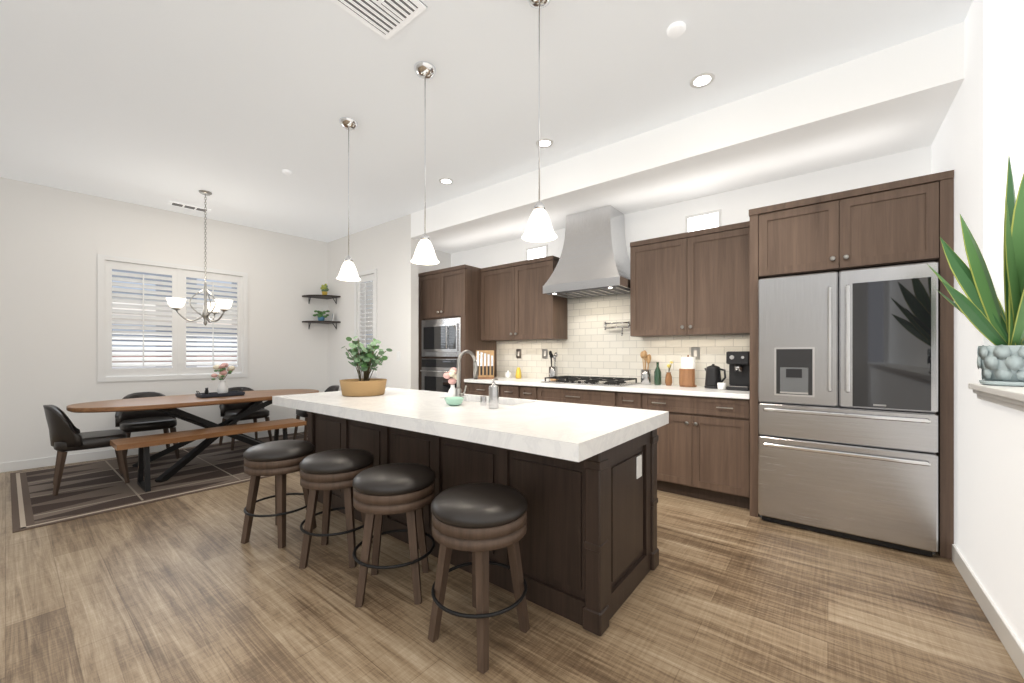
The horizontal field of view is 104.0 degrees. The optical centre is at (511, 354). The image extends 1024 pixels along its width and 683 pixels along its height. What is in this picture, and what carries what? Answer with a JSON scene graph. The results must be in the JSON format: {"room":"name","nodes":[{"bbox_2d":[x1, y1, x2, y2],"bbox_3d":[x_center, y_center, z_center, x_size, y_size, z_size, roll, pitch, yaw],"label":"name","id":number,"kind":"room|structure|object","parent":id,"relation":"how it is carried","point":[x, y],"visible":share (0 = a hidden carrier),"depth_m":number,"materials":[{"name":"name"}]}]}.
{"room":"kitchen","nodes":[
{"label":"kitchen","id":0,"kind":"room"},
{"bbox_2d":[0,177,327,462],"bbox_3d":[-5.447,-0.307,4.048,0.120,3.055,7.215,0,0,43],"label":"wall","id":1,"kind":"structure","parent":0,"point":[54,242],"depth_m":4.63,"materials":[{"name":"white paint"}]},
{"bbox_2d":[0,426,303,472],"bbox_3d":[-5.224,1.170,4.189,0.579,0.100,6.441,0,0,38],"label":"baseboard","id":2,"kind":"structure","parent":1,"relation":"attached to","point":[105,454],"depth_m":4.61,"materials":[{"name":"white wood"}]},
{"bbox_2d":[112,269,236,376],"bbox_3d":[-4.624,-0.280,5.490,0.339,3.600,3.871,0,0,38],"label":"window","id":3,"kind":"structure","parent":1,"relation":"in","point":[115,270],"depth_m":5.38,"materials":[{"name":"glass"}]},
{"bbox_2d":[98,254,247,381],"bbox_3d":[-4.330,-0.422,5.212,0.130,1.484,1.486,0,0,43],"label":"window shutters","id":4,"kind":"object","parent":3,"relation":"attached to","point":[178,339],"visible":0.9,"depth_m":5.08,"materials":[{"name":"white wood"}]},
{"bbox_2d":[328,214,419,390],"bbox_3d":[-2.245,-0.307,6.016,2.460,3.055,0.120,0,0,38],"label":"wall","id":5,"kind":"structure","parent":0,"point":[387,249],"depth_m":5.57,"materials":[{"name":"white paint"}]},
{"bbox_2d":[302,295,340,328],"bbox_3d":[-2.990,-0.660,6.272,0.432,0.520,0.399,0,0,38],"label":"corner shelf","id":6,"kind":"object","parent":5,"relation":"attached to","point":[323,297],"visible":1,"depth_m":6.25,"materials":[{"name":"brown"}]},
{"bbox_2d":[313,284,333,320],"bbox_3d":[-2.973,-0.821,6.312,0.302,0.601,0.257,0,0,38],"label":"decor","id":7,"kind":"object","parent":6,"relation":"on","point":[324,289],"visible":1,"depth_m":6.30,"materials":[{"name":"green plant"}]},
{"bbox_2d":[354,268,376,376],"bbox_3d":[-2.109,-0.450,5.889,0.570,1.540,0.130,0,0,38],"label":"shutter","id":8,"kind":"object","parent":5,"relation":"attached to","point":[362,302],"visible":0.65,"depth_m":5.87,"materials":[{"name":"white wood"}]},
{"bbox_2d":[365,281,372,347],"bbox_3d":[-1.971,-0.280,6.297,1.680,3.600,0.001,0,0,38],"label":"window","id":9,"kind":"structure","parent":5,"relation":"in","point":[367,317],"depth_m":6.60,"materials":[{"name":"glass"}]},
{"bbox_2d":[420,250,450,272],"bbox_3d":[-1.154,-0.307,5.824,0.150,3.055,0.870,0,0,38],"label":"wall","id":10,"kind":"structure","parent":0,"point":[444,258],"depth_m":5.87,"materials":[{"name":"white paint"}]},
{"bbox_2d":[0,0,972,241],"bbox_3d":[-2.013,-1.895,2.208,9.076,0.120,7.970,0,0,38],"label":"ceiling","id":11,"kind":"structure","parent":0,"point":[235,108],"depth_m":2.74,"materials":[{"name":"white paint"}]},
{"bbox_2d":[168,201,210,212],"bbox_3d":[-4.001,-1.830,4.969,0.150,0.010,0.400,0,0,43],"label":"ceiling vent","id":12,"kind":"object","parent":11,"relation":"in","point":[182,205],"visible":0.94,"depth_m":4.94,"materials":[{"name":"white metal"}]},
{"bbox_2d":[166,190,232,325],"bbox_3d":[-3.491,-1.081,4.471,0.612,1.508,0.567,0,0,38],"label":"chandelier","id":13,"kind":"object","parent":11,"relation":"hanging from","point":[216,307],"visible":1,"depth_m":4.49,"materials":[{"name":"silver metal"}]},
{"bbox_2d":[282,169,291,174],"bbox_3d":[-2.251,-1.823,4.007,0.089,0.022,0.089,0,0,29],"label":"recessed light","id":14,"kind":"object","parent":11,"relation":"in","point":[285,171],"depth_m":3.98,"materials":[{"name":"white plastic"}]},
{"bbox_2d":[336,117,360,280],"bbox_3d":[-1.290,-1.215,3.159,0.180,1.240,0.180,0,0,38],"label":"pendant light","id":15,"kind":"object","parent":11,"relation":"hanging from","point":[348,271],"visible":1,"depth_m":3.13,"materials":[{"name":"white glass"}]},
{"bbox_2d":[331,0,427,39],"bbox_3d":[-0.696,-1.827,2.079,0.358,0.014,0.358,0,0,38],"label":"ceiling vent","id":16,"kind":"object","parent":11,"relation":"in","point":[387,19],"visible":1,"depth_m":2.13,"materials":[{"name":"white metal"}]},
{"bbox_2d":[411,61,438,264],"bbox_3d":[-0.558,-1.215,2.569,0.180,1.240,0.180,0,0,38],"label":"pendant light","id":17,"kind":"object","parent":11,"relation":"hanging from","point":[424,253],"visible":1,"depth_m":2.54,"materials":[{"name":"white glass"}]},
{"bbox_2d":[439,178,453,184],"bbox_3d":[-0.697,-1.832,4.232,0.155,0.004,0.155,0,0,29],"label":"recessed light","id":18,"kind":"object","parent":11,"relation":"in","point":[445,180],"depth_m":4.22,"materials":[{"name":"white"}]},
{"bbox_2d":[522,0,556,241],"bbox_3d":[0.139,-1.215,2.031,0.180,1.240,0.180,0,0,38],"label":"pendant light","id":19,"kind":"object","parent":11,"relation":"hanging from","point":[539,228],"visible":1,"depth_m":2.03,"materials":[{"name":"white glass"}]},
{"bbox_2d":[536,138,553,147],"bbox_3d":[0.282,-1.832,3.472,0.155,0.004,0.155,0,0,29],"label":"recessed light","id":20,"kind":"object","parent":11,"relation":"in","point":[545,141],"depth_m":3.46,"materials":[{"name":"white"}]},
{"bbox_2d":[667,21,685,37],"bbox_3d":[0.924,-1.823,2.252,0.099,0.022,0.099,0,0,29],"label":"recessed light","id":21,"kind":"object","parent":11,"relation":"in","point":[676,29],"depth_m":2.23,"materials":[{"name":"white plastic"}]},
{"bbox_2d":[411,21,964,253],"bbox_3d":[0.783,-1.677,4.122,5.060,0.314,0.900,0,0,38],"label":"soffit beam","id":22,"kind":"structure","parent":11,"relation":"attached to","point":[898,98],"depth_m":3.04,"materials":[{"name":"white paint"}]},
{"bbox_2d":[689,72,714,87],"bbox_3d":[1.273,-1.832,2.676,0.155,0.004,0.155,0,0,32],"label":"recessed light","id":23,"kind":"object","parent":11,"relation":"in","point":[703,79],"depth_m":2.67,"materials":[{"name":"white plastic"}]},
{"bbox_2d":[0,455,1023,682],"bbox_3d":[-2.013,1.280,2.208,9.076,0.120,7.970,0,0,38],"label":"floor","id":24,"kind":"structure","parent":0,"point":[190,588],"depth_m":1.89,"materials":[{"name":"brown wood"}]},
{"bbox_2d":[10,432,307,532],"bbox_3d":[-3.330,1.215,4.593,2.180,0.008,3.020,0,0,38],"label":"rug","id":25,"kind":"object","parent":24,"relation":"on","point":[91,488],"visible":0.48,"depth_m":3.73,"materials":[{"name":"grey fabric"}]},
{"bbox_2d":[43,405,129,495],"bbox_3d":[-3.961,0.831,3.738,0.527,0.762,0.548,0,0,38],"label":"chair","id":26,"kind":"object","parent":25,"relation":"on","point":[65,434],"visible":0.9,"depth_m":3.51,"materials":[{"name":"black leather"}]},
{"bbox_2d":[115,392,179,458],"bbox_3d":[-4.218,0.831,4.636,0.544,0.762,0.526,0,0,38],"label":"chair","id":27,"kind":"object","parent":25,"relation":"on","point":[136,421],"visible":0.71,"depth_m":4.61,"materials":[{"name":"black leather"}]},
{"bbox_2d":[66,389,318,482],"bbox_3d":[-3.366,0.855,4.531,1.020,0.760,2.250,0,0,38],"label":"dining table","id":28,"kind":"object","parent":25,"relation":"on","point":[169,405],"visible":0.79,"depth_m":4.22,"materials":[{"name":"brown wood"}]},
{"bbox_2d":[195,363,244,397],"bbox_3d":[-3.319,0.284,4.558,0.232,0.380,0.438,0,0,38],"label":"centerpiece","id":29,"kind":"object","parent":28,"relation":"on","point":[222,389],"visible":1,"depth_m":4.54,"materials":[{"name":"grey"}]},
{"bbox_2d":[110,418,305,491],"bbox_3d":[-2.987,0.989,4.092,0.384,0.448,1.560,0,0,38],"label":"bench","id":30,"kind":"object","parent":25,"relation":"on","point":[142,444],"visible":0.81,"depth_m":3.78,"materials":[{"name":"brown wood"}]},
{"bbox_2d":[219,387,272,449],"bbox_3d":[-3.599,0.831,5.387,0.544,0.762,0.526,0,0,38],"label":"chair","id":31,"kind":"object","parent":25,"relation":"on","point":[228,411],"visible":0.48,"depth_m":5.34,"materials":[{"name":"black leather"}]},
{"bbox_2d":[293,385,338,440],"bbox_3d":[-2.748,0.831,5.652,0.552,0.762,0.566,0,0,38],"label":"chair","id":32,"kind":"object","parent":25,"relation":"on","point":[301,413],"visible":0.19,"depth_m":5.52,"materials":[{"name":"black leather"}]},
{"bbox_2d":[241,440,316,547],"bbox_3d":[-1.563,0.909,2.700,0.420,0.627,0.420,0,0,38],"label":"stool","id":33,"kind":"object","parent":24,"relation":"on","point":[279,459],"visible":0.85,"depth_m":2.56,"materials":[{"name":"brown wood"}]},
{"bbox_2d":[299,449,373,568],"bbox_3d":[-1.059,0.909,2.435,0.443,0.627,0.443,0,0,38],"label":"stool","id":34,"kind":"object","parent":24,"relation":"on","point":[328,471],"visible":0.73,"depth_m":2.30,"materials":[{"name":"brown wood"}]},
{"bbox_2d":[352,463,434,606],"bbox_3d":[-0.613,0.909,2.096,0.445,0.627,0.445,0,0,38],"label":"stool","id":35,"kind":"object","parent":24,"relation":"on","point":[380,491],"visible":1,"depth_m":1.97,"materials":[{"name":"brown wood"}]},
{"bbox_2d":[418,264,497,393],"bbox_3d":[-0.762,0.048,5.506,0.910,2.344,0.637,0,0,38],"label":"tall cabinet","id":36,"kind":"object","parent":24,"relation":"on","point":[450,299],"depth_m":5.21,"materials":[{"name":"brown wood"}]},
{"bbox_2d":[428,483,529,673],"bbox_3d":[-0.141,0.909,1.742,0.418,0.627,0.418,0,0,38],"label":"stool","id":37,"kind":"object","parent":24,"relation":"on","point":[479,521],"visible":1,"depth_m":1.61,"materials":[{"name":"brown wood"}]},
{"bbox_2d":[307,411,658,635],"bbox_3d":[-0.440,0.812,2.875,2.720,0.814,0.792,0,0,38],"label":"kitchen island","id":38,"kind":"object","parent":24,"relation":"on","point":[582,478],"depth_m":1.99,"materials":[{"name":"wood"},{"name":"white plastic"}]},
{"bbox_2d":[272,387,667,462],"bbox_3d":[-0.506,0.370,2.792,2.784,0.070,1.084,0,0,38],"label":"island countertop","id":39,"kind":"structure","parent":38,"relation":"on","point":[574,432],"depth_m":2.16,"materials":[{"name":"white stone"}]},
{"bbox_2d":[339,336,391,396],"bbox_3d":[-1.224,0.093,3.333,0.433,0.482,0.404,0,0,38],"label":"potted plant","id":40,"kind":"object","parent":39,"relation":"on","point":[365,359],"visible":1,"depth_m":3.23,"materials":[{"name":"green plant"}]},
{"bbox_2d":[443,367,456,396],"bbox_3d":[-0.438,0.213,2.891,0.090,0.241,0.111,0,0,38],"label":"bud vase","id":41,"kind":"object","parent":39,"relation":"on","point":[453,379],"visible":0.85,"depth_m":2.87,"materials":[{"name":"white ceramic"}]},
{"bbox_2d":[444,397,463,405],"bbox_3d":[-0.380,0.309,2.632,0.128,0.050,0.128,0,0,38],"label":"bowl","id":42,"kind":"object","parent":39,"relation":"on","point":[453,401],"visible":1,"depth_m":2.59,"materials":[{"name":"green ceramic"}]},
{"bbox_2d":[455,350,477,396],"bbox_3d":[-0.304,0.151,2.849,0.108,0.367,0.221,0,0,38],"label":"faucet","id":43,"kind":"object","parent":39,"relation":"on","point":[458,393],"visible":0.94,"depth_m":2.80,"materials":[{"name":"silver metal"}]},
{"bbox_2d":[480,379,498,408],"bbox_3d":[-0.150,0.242,2.552,0.201,0.184,0.120,0,0,38],"label":"soap pump","id":44,"kind":"object","parent":39,"relation":"on","point":[493,395],"visible":1,"depth_m":2.46,"materials":[{"name":"metal"}]},
{"bbox_2d":[466,382,501,396],"bbox_3d":[-0.173,0.782,5.060,0.567,0.874,0.607,0,0,38],"label":"base cabinet","id":45,"kind":"object","parent":24,"relation":"on","point":[474,388],"depth_m":4.86,"materials":[{"name":"brown wood"}]},
{"bbox_2d":[502,386,517,397],"bbox_3d":[0.134,0.782,4.817,0.358,0.874,0.607,0,0,38],"label":"base cabinet","id":46,"kind":"object","parent":24,"relation":"on","point":[507,391],"depth_m":4.55,"materials":[{"name":"brown wood"}]},
{"bbox_2d":[518,386,537,399],"bbox_3d":[0.366,0.782,4.633,0.235,0.874,0.607,0,0,38],"label":"base cabinet","id":47,"kind":"object","parent":24,"relation":"on","point":[524,392],"depth_m":4.40,"materials":[{"name":"brown wood"}]},
{"bbox_2d":[538,386,617,406],"bbox_3d":[0.815,0.782,4.279,0.907,0.874,0.607,0,0,38],"label":"base cabinet","id":48,"kind":"object","parent":24,"relation":"on","point":[545,393],"depth_m":4.00,"materials":[{"name":"brown wood"}]},
{"bbox_2d":[618,394,649,409],"bbox_3d":[1.291,0.782,3.903,0.308,0.874,0.607,0,0,38],"label":"base cabinet","id":49,"kind":"object","parent":24,"relation":"on","point":[637,401],"depth_m":3.65,"materials":[{"name":"brown wood"}]},
{"bbox_2d":[650,394,759,513],"bbox_3d":[1.693,0.782,3.586,0.848,0.874,0.607,0,0,38],"label":"base cabinet","id":50,"kind":"object","parent":24,"relation":"on","point":[707,449],"depth_m":3.27,"materials":[{"name":"brown wood"}]},
{"bbox_2d":[466,378,757,397],"bbox_3d":[0.807,0.326,4.266,3.083,0.040,0.637,0,0,38],"label":"countertop","id":51,"kind":"structure","parent":50,"relation":"on","point":[699,391],"depth_m":3.70,"materials":[{"name":"white stone"}]},
{"bbox_2d":[476,350,494,378],"bbox_3d":[-0.340,0.126,5.024,0.240,0.356,0.102,0,0,-2],"label":"stand","id":52,"kind":"object","parent":51,"relation":"on","point":[485,360],"visible":0.83,"depth_m":5.03,"materials":[{"name":"brown wood"}]},
{"bbox_2d":[505,370,510,377],"bbox_3d":[-0.051,0.254,5.163,0.079,0.100,0.079,0,0,26],"label":"jar","id":53,"kind":"object","parent":51,"relation":"on","point":[508,374],"depth_m":5.13,"materials":[{"name":"white ceramic"}]},
{"bbox_2d":[515,367,521,378],"bbox_3d":[0.082,0.234,5.058,0.079,0.140,0.079,0,0,26],"label":"jar","id":54,"kind":"object","parent":51,"relation":"on","point":[518,375],"depth_m":5.03,"materials":[{"name":"yellow plastic"}]},
{"bbox_2d":[549,351,557,379],"bbox_3d":[0.486,0.129,4.746,0.118,0.351,0.110,0,0,38],"label":"utensil","id":55,"kind":"object","parent":51,"relation":"on","point":[553,371],"visible":0.79,"depth_m":4.71,"materials":[{"name":"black metal"}]},
{"bbox_2d":[541,376,640,386],"bbox_3d":[0.831,0.276,4.263,0.910,0.056,0.530,0,0,38],"label":"cooktop","id":56,"kind":"object","parent":51,"relation":"in","point":[602,381],"visible":1,"depth_m":4.16,"materials":[{"name":"metal"}]},
{"bbox_2d":[640,350,650,384],"bbox_3d":[1.360,0.130,4.061,0.116,0.348,0.116,0,0,38],"label":"crock","id":57,"kind":"object","parent":51,"relation":"on","point":[645,377],"visible":1,"depth_m":4.02,"materials":[{"name":"metal"}]},
{"bbox_2d":[654,362,660,384],"bbox_3d":[1.456,0.189,3.998,0.068,0.230,0.068,0,0,38],"label":"bottle","id":58,"kind":"object","parent":51,"relation":"on","point":[657,376],"visible":1,"depth_m":3.97,"materials":[{"name":"green glass"}]},
{"bbox_2d":[665,360,673,385],"bbox_3d":[1.546,0.179,3.918,0.089,0.249,0.080,0,0,38],"label":"flower vase","id":59,"kind":"object","parent":51,"relation":"on","point":[668,379],"visible":1,"depth_m":3.90,"materials":[{"name":"brown"}]},
{"bbox_2d":[679,355,696,386],"bbox_3d":[1.667,0.154,3.789,0.150,0.300,0.156,0,0,38],"label":"paper towel","id":60,"kind":"object","parent":51,"relation":"on","point":[687,374],"visible":1,"depth_m":3.73,"materials":[{"name":"brown wood"}]},
{"bbox_2d":[704,364,725,388],"bbox_3d":[1.834,0.195,3.611,0.194,0.219,0.144,0,0,38],"label":"kettle","id":61,"kind":"object","parent":51,"relation":"on","point":[713,376],"visible":0.83,"depth_m":3.57,"materials":[{"name":"black plastic"}]},
{"bbox_2d":[717,382,725,389],"bbox_3d":[1.809,0.274,3.452,0.068,0.060,0.066,0,0,38],"label":"mug","id":62,"kind":"object","parent":51,"relation":"on","point":[721,386],"visible":1,"depth_m":3.43,"materials":[{"name":"white ceramic"}]},
{"bbox_2d":[726,351,749,390],"bbox_3d":[1.983,0.139,3.479,0.170,0.330,0.340,0,0,38],"label":"coffee machine","id":63,"kind":"object","parent":51,"relation":"on","point":[738,362],"visible":0.81,"depth_m":3.42,"materials":[{"name":"black plastic"}]},
{"bbox_2d":[758,262,937,556],"bbox_3d":[2.366,0.329,2.907,0.910,1.758,0.785,0,0,38],"label":"fridge","id":64,"kind":"object","parent":24,"relation":"on","point":[848,403],"visible":1,"depth_m":2.58,"materials":[{"name":"grey metal"}]},
{"bbox_2d":[451,146,930,267],"bbox_3d":[1.146,-0.307,4.485,5.180,3.055,0.120,0,0,38],"label":"wall","id":65,"kind":"structure","parent":0,"point":[735,206],"depth_m":3.66,"materials":[{"name":"white paint"}]},
{"bbox_2d":[482,262,517,341],"bbox_3d":[-0.067,-0.650,5.154,0.614,0.940,0.327,0,0,38],"label":"upper cabinet","id":66,"kind":"object","parent":65,"relation":"attached to","point":[500,282],"depth_m":5.02,"materials":[{"name":"brown wood"}]},
{"bbox_2d":[516,349,520,357],"bbox_3d":[0.087,-0.010,5.225,0.080,0.120,0.006,0,0,38],"label":"outlet","id":67,"kind":"object","parent":65,"relation":"attached to","point":[518,351],"depth_m":5.22,"materials":[{"name":"white plastic"}]},
{"bbox_2d":[518,256,569,341],"bbox_3d":[0.326,-0.650,4.844,0.614,0.940,0.327,0,0,38],"label":"upper cabinet","id":68,"kind":"object","parent":65,"relation":"attached to","point":[542,317],"depth_m":4.69,"materials":[{"name":"brown wood"}]},
{"bbox_2d":[542,349,547,358],"bbox_3d":[0.409,-0.010,4.971,0.080,0.120,0.006,0,0,38],"label":"outlet","id":69,"kind":"object","parent":65,"relation":"attached to","point":[544,351],"depth_m":4.97,"materials":[{"name":"white plastic"}]},
{"bbox_2d":[543,205,629,298],"bbox_3d":[0.847,-1.083,4.283,0.880,0.869,0.542,0,0,38],"label":"range hood","id":70,"kind":"object","parent":65,"relation":"attached to","point":[594,261],"visible":0.94,"depth_m":4.15,"materials":[{"name":"grey metal"}]},
{"bbox_2d":[604,321,629,335],"bbox_3d":[1.138,-0.280,4.313,0.300,0.160,0.135,0,0,38],"label":"pot filler","id":71,"kind":"object","parent":65,"relation":"attached to","point":[605,327],"depth_m":4.30,"materials":[{"name":"silver metal"}]},
{"bbox_2d":[630,231,693,337],"bbox_3d":[1.505,-0.645,3.912,0.592,0.931,0.327,0,0,38],"label":"upper cabinet","id":72,"kind":"object","parent":65,"relation":"attached to","point":[661,268],"depth_m":3.78,"materials":[{"name":"brown wood"}]},
{"bbox_2d":[691,347,699,359],"bbox_3d":[1.782,-0.010,3.886,0.080,0.120,0.006,0,0,38],"label":"outlet","id":73,"kind":"object","parent":65,"relation":"attached to","point":[695,352],"depth_m":3.88,"materials":[{"name":"white plastic"}]},
{"bbox_2d":[694,218,757,337],"bbox_3d":[1.880,-0.645,3.616,0.592,0.931,0.327,0,0,38],"label":"upper cabinet","id":74,"kind":"object","parent":65,"relation":"attached to","point":[697,288],"depth_m":3.45,"materials":[{"name":"brown wood"}]},
{"bbox_2d":[754,189,853,279],"bbox_3d":[2.259,-0.838,3.097,0.526,0.514,0.672,0,0,38],"label":"upper cabinet","id":75,"kind":"object","parent":65,"relation":"attached to","point":[812,235],"depth_m":2.82,"materials":[{"name":"brown wood"}]},
{"bbox_2d":[854,171,945,269],"bbox_3d":[2.584,-0.838,2.841,0.527,0.514,0.672,0,0,38],"label":"upper cabinet","id":76,"kind":"object","parent":65,"relation":"attached to","point":[900,222],"depth_m":2.52,"materials":[{"name":"brown wood"}]},
{"bbox_2d":[931,0,1023,646],"bbox_3d":[0.860,-0.307,-0.138,0.340,3.055,7.490,0,0,38],"label":"wall","id":77,"kind":"structure","parent":0,"point":[978,140],"depth_m":1.92,"materials":[{"name":"white paint"}]},
{"bbox_2d":[952,544,1023,678],"bbox_3d":[0.550,1.170,-0.241,0.018,0.100,6.646,0,0,38],"label":"baseboard","id":78,"kind":"structure","parent":77,"relation":"attached to","point":[1002,630],"depth_m":1.79,"materials":[{"name":"white"}]},
{"bbox_2d":[968,383,1023,411],"bbox_3d":[0.612,0.177,-0.318,0.264,0.075,5.660,0,0,38],"label":"sill ledge","id":79,"kind":"object","parent":77,"relation":"attached to","point":[1012,397],"visible":0.88,"depth_m":1.65,"materials":[{"name":"white paint"}]},
{"bbox_2d":[927,156,1023,386],"bbox_3d":[2.100,-0.382,1.756,0.390,1.041,0.540,0,0,38],"label":"snake plant","id":80,"kind":"object","parent":79,"relation":"on","point":[991,320],"visible":1,"depth_m":1.77,"materials":[{"name":"green plant"}]}
]}

